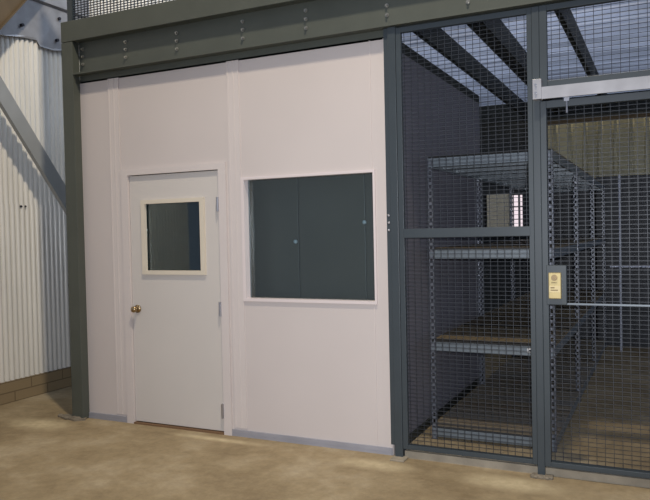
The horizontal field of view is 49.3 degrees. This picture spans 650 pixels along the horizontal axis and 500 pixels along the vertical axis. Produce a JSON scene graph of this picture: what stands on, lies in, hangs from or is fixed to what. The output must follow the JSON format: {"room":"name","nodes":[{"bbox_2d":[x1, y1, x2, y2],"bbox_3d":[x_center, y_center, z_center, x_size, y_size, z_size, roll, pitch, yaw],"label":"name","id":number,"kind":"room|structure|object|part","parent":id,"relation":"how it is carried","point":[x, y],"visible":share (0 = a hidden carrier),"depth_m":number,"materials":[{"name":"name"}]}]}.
{"room":"warehouse interior","nodes":[
{"label":"warehouse interior","id":0,"kind":"room"},
{"bbox_2d":[0,0,171,382],"bbox_3d":[-2.571,-2.779,7.980,0.148,8.400,9.100,-1,2,26],"label":"wall","id":1,"kind":"structure","parent":0,"point":[34,286],"depth_m":7.07,"materials":[{"name":"beige metal"}]},
{"bbox_2d":[0,0,26,29],"bbox_3d":[-2.898,-2.582,6.714,0.170,2.183,1.980,-1,2,26],"label":"brace","id":2,"kind":"object","parent":1,"relation":"attached to","point":[8,8],"visible":1,"depth_m":6.54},
{"bbox_2d":[0,367,71,404],"bbox_3d":[-2.478,1.316,8.076,0.160,0.205,9.100,-1,2,26],"label":"brick base","id":3,"kind":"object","parent":1,"relation":"attached to","point":[37,384],"depth_m":7.04,"materials":[{"name":"beige brick"}]},
{"bbox_2d":[0,0,89,50],"bbox_3d":[-3.123,-2.507,6.590,0.050,1.053,2.500,-1,2,26],"label":"gusset plate","id":4,"kind":"object","parent":1,"relation":"attached to","point":[40,21],"visible":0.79,"depth_m":7.15,"materials":[{"name":"grey metal"}]},
{"bbox_2d":[146,202,200,270],"bbox_3d":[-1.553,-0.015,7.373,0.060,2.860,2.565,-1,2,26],"label":"window pane","id":5,"kind":"structure","parent":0,"point":[173,229],"depth_m":7.29,"materials":[{"name":"glass"}]},
{"bbox_2d":[80,38,394,454],"bbox_3d":[-0.835,-0.006,5.560,2.884,2.900,0.083,-1,2,26],"label":"wall","id":6,"kind":"structure","parent":0,"point":[307,370],"depth_m":5.34,"materials":[{"name":"paint"}]},
{"bbox_2d":[120,162,232,435],"bbox_3d":[-1.206,0.388,5.719,1.040,2.120,0.151,-1,2,26],"label":"door","id":7,"kind":"structure","parent":6,"relation":"in","point":[177,322],"depth_m":5.71,"materials":[{"name":"paint"}]},
{"bbox_3d":[-1.572,0.490,5.856,0.066,0.066,0.075,-1,2,26],"label":"handle","id":8,"kind":"part","parent":7,"relation":"part of","materials":[{"name":"gold metal"}]},
{"bbox_3d":[-1.225,-0.107,5.704,0.627,0.610,0.024,-1,2,26],"label":"window trim","id":9,"kind":"part","parent":7,"relation":"part of","materials":[{"name":"beige paint"}]},
{"bbox_2d":[89,412,392,455],"bbox_3d":[-0.786,1.419,5.541,2.793,0.050,0.014,-1,2,26],"label":"baseboard","id":10,"kind":"structure","parent":6,"relation":"attached to","point":[235,432],"depth_m":5.25,"materials":[{"name":"grey plastic"}]},
{"bbox_2d":[240,169,377,304],"bbox_3d":[-0.122,-0.087,5.209,1.097,0.944,0.084,-1,2,26],"label":"window","id":11,"kind":"structure","parent":6,"relation":"in","point":[245,195],"depth_m":5.32,"materials":[{"name":"paint"}]},
{"bbox_2d":[0,345,649,499],"bbox_3d":[0.835,1.500,4.274,9.220,0.120,13.100,-1,2,26],"label":"floor","id":12,"kind":"structure","parent":0,"point":[44,455],"depth_m":4.83,"materials":[{"name":"concrete"}]},
{"bbox_2d":[58,42,89,420],"bbox_3d":[-2.226,-0.152,6.102,0.331,3.232,0.150,-1,2,26],"label":"steel post","id":13,"kind":"object","parent":12,"relation":"on","point":[70,82],"visible":1,"depth_m":6.07,"materials":[{"name":"grey metal"}]},
{"bbox_2d":[0,76,65,213],"bbox_3d":[-3.043,-1.659,6.331,0.045,3.524,2.784,-1,2,26],"label":"diagonal brace","id":14,"kind":"object","parent":13,"relation":"attached to","point":[11,110],"visible":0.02,"depth_m":6.79,"materials":[{"name":"grey metal"}]},
{"bbox_3d":[-2.175,1.452,6.146,0.311,0.014,0.131,0,2,39],"label":"plate","id":15,"kind":"part","parent":13,"relation":"part of","materials":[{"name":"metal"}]},
{"bbox_2d":[61,0,573,83],"bbox_3d":[1.038,-1.718,4.555,7.240,0.520,0.140,-1,2,26],"label":"beam","id":16,"kind":"structure","parent":13,"relation":"attached to","point":[177,34],"depth_m":5.37,"materials":[{"name":"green metal"}]},
{"bbox_2d":[67,0,169,20],"bbox_3d":[1.032,-2.625,4.515,7.200,1.295,0.040,-1,2,26],"label":"panel","id":17,"kind":"object","parent":16,"relation":"on","point":[71,15],"visible":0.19,"depth_m":5.95,"materials":[{"name":"grey metal"}]},
{"bbox_3d":[1.032,-2.625,4.515,7.200,1.295,0.040,-1,2,26],"label":"frame","id":18,"kind":"part","parent":17,"relation":"part of","materials":[{"name":"grey metal"}]},
{"bbox_2d":[249,173,374,299],"bbox_3d":[-0.004,0.275,5.591,1.250,2.300,0.416,-1,2,26],"label":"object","id":19,"kind":"object","parent":12,"relation":"on","point":[312,237],"visible":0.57,"depth_m":5.43,"materials":[{"name":"paint"}]},
{"bbox_3d":[-0.412,0.243,5.609,0.480,2.180,0.015,-1,2,26],"label":"door","id":20,"kind":"part","parent":19,"relation":"part of","materials":[{"name":"paint"}]},
{"bbox_3d":[0.062,0.239,5.381,0.550,2.180,0.015,-1,2,26],"label":"door","id":21,"kind":"part","parent":19,"relation":"part of","materials":[{"name":"paint"}]},
{"bbox_3d":[0.400,0.235,5.219,0.180,2.180,0.015,-1,2,26],"label":"door","id":22,"kind":"part","parent":19,"relation":"part of","materials":[{"name":"paint"}]},
{"bbox_2d":[383,27,407,461],"bbox_3d":[0.478,-0.040,4.836,0.122,2.945,0.160,-1,2,26],"label":"post","id":23,"kind":"object","parent":12,"relation":"on","point":[389,41],"visible":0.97,"depth_m":4.84,"materials":[{"name":"grey metal"}]},
{"bbox_3d":[0.520,1.426,4.867,0.100,0.012,0.160,-1,2,26],"label":"plate","id":24,"kind":"part","parent":23,"relation":"part of","materials":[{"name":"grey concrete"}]},
{"bbox_2d":[427,148,580,451],"bbox_3d":[1.519,0.334,5.788,0.895,2.108,1.554,-1,2,26],"label":"shelving unit","id":25,"kind":"object","parent":12,"relation":"on","point":[504,249],"visible":0.75,"depth_m":5.36,"materials":[{"name":"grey metal"}]},
{"bbox_3d":[1.497,-0.674,5.763,0.889,0.065,1.542,-1,2,26],"label":"shelf","id":26,"kind":"part","parent":25,"relation":"part of","materials":[{"name":"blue metal"}]},
{"bbox_3d":[1.512,0.005,5.779,0.889,0.065,1.542,-1,2,26],"label":"shelf","id":27,"kind":"part","parent":25,"relation":"part of","materials":[{"name":"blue metal"}]},
{"bbox_3d":[1.527,0.690,5.796,0.889,0.065,1.542,-1,2,26],"label":"shelf","id":28,"kind":"part","parent":25,"relation":"part of","materials":[{"name":"blue metal"}]},
{"bbox_3d":[1.540,1.335,5.811,0.889,0.065,1.542,-1,2,26],"label":"shelf","id":29,"kind":"part","parent":25,"relation":"part of","materials":[{"name":"blue metal"}]},
{"bbox_2d":[405,449,649,487],"bbox_3d":[2.657,1.384,3.918,4.625,0.050,0.100,-1,2,26],"label":"trim","id":30,"kind":"structure","parent":12,"relation":"on","point":[412,454],"depth_m":4.53,"materials":[{"name":"grey concrete"}]},
{"bbox_2d":[478,168,595,399],"bbox_3d":[2.198,0.285,7.203,0.895,2.108,1.553,-1,2,26],"label":"shelving unit","id":31,"kind":"object","parent":12,"relation":"on","point":[513,303],"visible":0.52,"depth_m":7.13,"materials":[{"name":"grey metal"}]},
{"bbox_3d":[2.176,-0.723,7.178,0.889,0.065,1.542,-1,2,26],"label":"shelf","id":32,"kind":"part","parent":31,"relation":"part of","materials":[{"name":"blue metal"}]},
{"bbox_3d":[2.191,-0.043,7.194,0.889,0.065,1.542,-1,2,26],"label":"shelf","id":33,"kind":"part","parent":31,"relation":"part of","materials":[{"name":"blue metal"}]},
{"bbox_3d":[2.205,0.641,7.210,0.889,0.065,1.542,-1,2,26],"label":"shelf","id":34,"kind":"part","parent":31,"relation":"part of","materials":[{"name":"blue metal"}]},
{"bbox_3d":[2.219,1.286,7.226,0.889,0.065,1.542,-1,2,26],"label":"shelf","id":35,"kind":"part","parent":31,"relation":"part of","materials":[{"name":"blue metal"}]},
{"bbox_2d":[530,6,553,479],"bbox_3d":[1.342,-0.041,4.428,0.144,2.940,0.150,-1,2,26],"label":"post","id":36,"kind":"object","parent":12,"relation":"on","point":[541,474],"visible":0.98,"depth_m":4.42,"materials":[{"name":"grey metal"}]},
{"bbox_2d":[395,7,537,464],"bbox_3d":[0.915,-0.073,4.642,0.894,2.867,0.035,-1,2,26],"label":"mesh screen","id":37,"kind":"object","parent":36,"relation":"attached to","point":[404,233],"visible":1,"depth_m":4.63,"materials":[{"name":"grey metal"}]},
{"bbox_3d":[0.916,-0.116,4.639,0.840,0.062,0.033,-1,2,26],"label":"rail","id":38,"kind":"part","parent":37,"relation":"part of","materials":[{"name":"grey metal"}]},
{"bbox_3d":[1.371,1.416,4.458,0.144,0.025,0.140,-1,2,26],"label":"plate","id":39,"kind":"part","parent":36,"relation":"part of","materials":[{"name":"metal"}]},
{"bbox_2d":[532,76,649,100],"bbox_3d":[2.333,-0.998,3.870,2.325,0.123,0.066,-1,2,26],"label":"door track","id":40,"kind":"object","parent":36,"relation":"attached to","point":[539,92],"visible":1,"depth_m":4.22,"materials":[{"name":"metal"}]},
{"bbox_2d":[540,91,649,478],"bbox_3d":[2.251,0.197,3.979,1.988,2.302,0.095,-1,2,26],"label":"door","id":41,"kind":"structure","parent":40,"relation":"hanging from","point":[555,287],"depth_m":4.33,"materials":[{"name":"grey metal"}]},
{"bbox_3d":[1.439,0.216,4.391,0.119,0.245,0.047,-1,2,26],"label":"lock plate","id":42,"kind":"part","parent":41,"relation":"part of","materials":[{"name":"grey metal"}]},
{"bbox_3d":[2.257,0.325,4.008,1.925,0.010,0.006,-1,2,26],"label":"rod","id":43,"kind":"part","parent":41,"relation":"part of","materials":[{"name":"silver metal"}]},
{"bbox_2d":[539,0,649,86],"bbox_3d":[2.299,-1.268,3.936,2.139,0.505,0.037,-1,2,26],"label":"transom panel","id":44,"kind":"object","parent":36,"relation":"attached to","point":[543,9],"visible":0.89,"depth_m":4.29,"materials":[{"name":"grey metal"}]},
{"bbox_2d":[511,178,606,365],"bbox_3d":[2.877,0.236,8.618,0.895,2.108,1.553,-1,2,26],"label":"shelving unit","id":45,"kind":"object","parent":12,"relation":"on","point":[526,297],"visible":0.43,"depth_m":8.59,"materials":[{"name":"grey metal"}]},
{"bbox_3d":[2.855,-0.772,8.592,0.889,0.065,1.542,-1,2,26],"label":"shelf","id":46,"kind":"part","parent":45,"relation":"part of","materials":[{"name":"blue metal"}]},
{"bbox_3d":[2.869,-0.092,8.609,0.889,0.065,1.542,-1,2,26],"label":"shelf","id":47,"kind":"part","parent":45,"relation":"part of","materials":[{"name":"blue metal"}]},
{"bbox_3d":[2.884,0.593,8.626,0.889,0.065,1.542,-1,2,26],"label":"shelf","id":48,"kind":"part","parent":45,"relation":"part of","materials":[{"name":"grey metal"}]},
{"bbox_3d":[2.898,1.237,8.641,0.889,0.065,1.542,-1,2,26],"label":"shelf","id":49,"kind":"part","parent":45,"relation":"part of","materials":[{"name":"grey metal"}]},
{"bbox_2d":[522,191,597,339],"bbox_3d":[3.235,0.145,9.742,0.920,2.220,0.485,-1,2,26],"label":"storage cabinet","id":50,"kind":"object","parent":12,"relation":"on","point":[559,195],"visible":0.21,"depth_m":9.46,"materials":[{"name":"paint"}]},
{"bbox_3d":[2.935,0.134,9.648,0.451,2.140,0.015,-1,2,26],"label":"door","id":51,"kind":"part","parent":50,"relation":"part of","materials":[{"name":"paint"}]},
{"bbox_3d":[3.349,0.130,9.449,0.451,2.140,0.015,-1,2,26],"label":"door","id":52,"kind":"part","parent":50,"relation":"part of","materials":[{"name":"paint"}]},
{"bbox_2d":[596,174,649,346],"bbox_3d":[4.092,0.137,9.331,0.920,2.220,0.485,-1,2,26],"label":"partition","id":53,"kind":"object","parent":12,"relation":"on","point":[645,260],"visible":0.79,"depth_m":9.18,"materials":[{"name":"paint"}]},
{"bbox_3d":[3.792,0.126,9.236,0.451,2.140,0.015,-1,2,26],"label":"door","id":54,"kind":"part","parent":53,"relation":"part of","materials":[{"name":"paint"}]},
{"bbox_3d":[4.205,0.122,9.038,0.451,2.140,0.015,-1,2,26],"label":"door","id":55,"kind":"part","parent":53,"relation":"part of","materials":[{"name":"paint"}]},
{"bbox_2d":[610,175,649,350],"bbox_3d":[4.120,0.164,8.589,1.233,2.200,0.028,-1,2,26],"label":"frame","id":56,"kind":"object","parent":12,"relation":"on","point":[619,177],"visible":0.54,"depth_m":8.79,"materials":[{"name":"metal"}]},
{"bbox_3d":[4.115,0.204,8.593,1.220,0.022,0.021,-1,2,26],"label":"rail","id":57,"kind":"part","parent":56,"relation":"part of","materials":[{"name":"metal"}]},
{"bbox_2d":[402,42,478,101],"bbox_3d":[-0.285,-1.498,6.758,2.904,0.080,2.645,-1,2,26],"label":"beam","id":58,"kind":"structure","parent":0,"point":[406,51],"depth_m":5.97,"materials":[{"name":"grey metal"}]},
{"bbox_2d":[402,54,482,433],"bbox_3d":[1.022,-0.041,6.182,0.074,2.860,2.645,-1,2,26],"label":"wall","id":59,"kind":"structure","parent":0,"point":[457,312],"depth_m":5.90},
{"bbox_2d":[409,374,482,442],"bbox_3d":[1.096,1.357,6.203,0.016,0.060,2.630,-1,2,26],"label":"baseboard","id":60,"kind":"structure","parent":59,"relation":"attached to","point":[420,431],"depth_m":5.99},
{"bbox_2d":[402,0,649,105],"bbox_3d":[2.719,-2.038,6.977,7.900,0.060,5.700,-1,2,26],"label":"ceiling","id":61,"kind":"structure","parent":0,"point":[429,52],"depth_m":6.97,"materials":[{"name":"grey metal"}]},
{"bbox_2d":[413,28,524,116],"bbox_3d":[1.598,-1.898,7.481,0.042,0.195,5.610,-1,2,26],"label":"joist","id":62,"kind":"object","parent":61,"relation":"attached to","point":[465,64],"visible":0.52,"depth_m":7.18,"materials":[{"name":"grey metal"}]},
{"bbox_2d":[466,23,557,113],"bbox_3d":[1.991,-1.902,7.293,0.042,0.195,5.610,-1,2,26],"label":"joist","id":63,"kind":"object","parent":61,"relation":"attached to","point":[489,44],"visible":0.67,"depth_m":6.38,"materials":[{"name":"grey metal"}]},
{"bbox_2d":[478,19,563,112],"bbox_3d":[2.067,-1.903,7.256,0.042,0.195,5.610,-1,2,26],"label":"joist","id":64,"kind":"object","parent":61,"relation":"attached to","point":[514,58],"visible":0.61,"depth_m":6.31,"materials":[{"name":"grey metal"}]},
{"bbox_2d":[479,90,649,124],"bbox_3d":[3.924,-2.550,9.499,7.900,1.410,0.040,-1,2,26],"label":"beam","id":65,"kind":"structure","parent":61,"relation":"attached to","point":[500,110],"depth_m":9.76,"materials":[{"name":"grey metal"}]},
{"bbox_2d":[554,9,607,108],"bbox_3d":[2.577,-1.908,7.011,0.042,0.195,5.610,-1,2,26],"label":"joist","id":66,"kind":"object","parent":61,"relation":"attached to","point":[591,73],"visible":0.67,"depth_m":6.29,"materials":[{"name":"grey metal"}]},
{"bbox_2d":[480,110,649,313],"bbox_3d":[3.530,-2.961,10.074,9.300,8.400,0.240,-1,2,26],"label":"wall","id":67,"kind":"structure","parent":0,"point":[555,137],"depth_m":10.03,"materials":[{"name":"grey metal"}]},
{"bbox_2d":[487,194,522,226],"bbox_3d":[2.671,-0.540,10.453,0.540,0.580,0.070,-1,2,26],"label":"window","id":68,"kind":"structure","parent":67,"relation":"in","point":[496,208],"depth_m":10.44,"materials":[{"name":"grey"}]},
{"bbox_3d":[2.577,-0.539,10.481,0.345,0.580,0.040,-1,2,26],"label":"shutter panel","id":69,"kind":"part","parent":68,"relation":"part of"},
{"bbox_3d":[2.824,-0.546,10.379,0.200,0.542,0.050,-1,2,26],"label":"frame","id":70,"kind":"part","parent":68,"relation":"part of","materials":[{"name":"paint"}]},
{"bbox_3d":[2.837,-0.547,10.406,0.180,0.530,0.010,-1,2,26],"label":"pane","id":71,"kind":"part","parent":68,"relation":"part of","materials":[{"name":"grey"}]},
{"bbox_2d":[547,113,649,124],"bbox_3d":[5.382,-1.832,9.055,4.900,0.055,0.055,-1,2,26],"label":"trim","id":72,"kind":"structure","parent":67,"relation":"attached to","point":[640,114],"depth_m":9.80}
]}

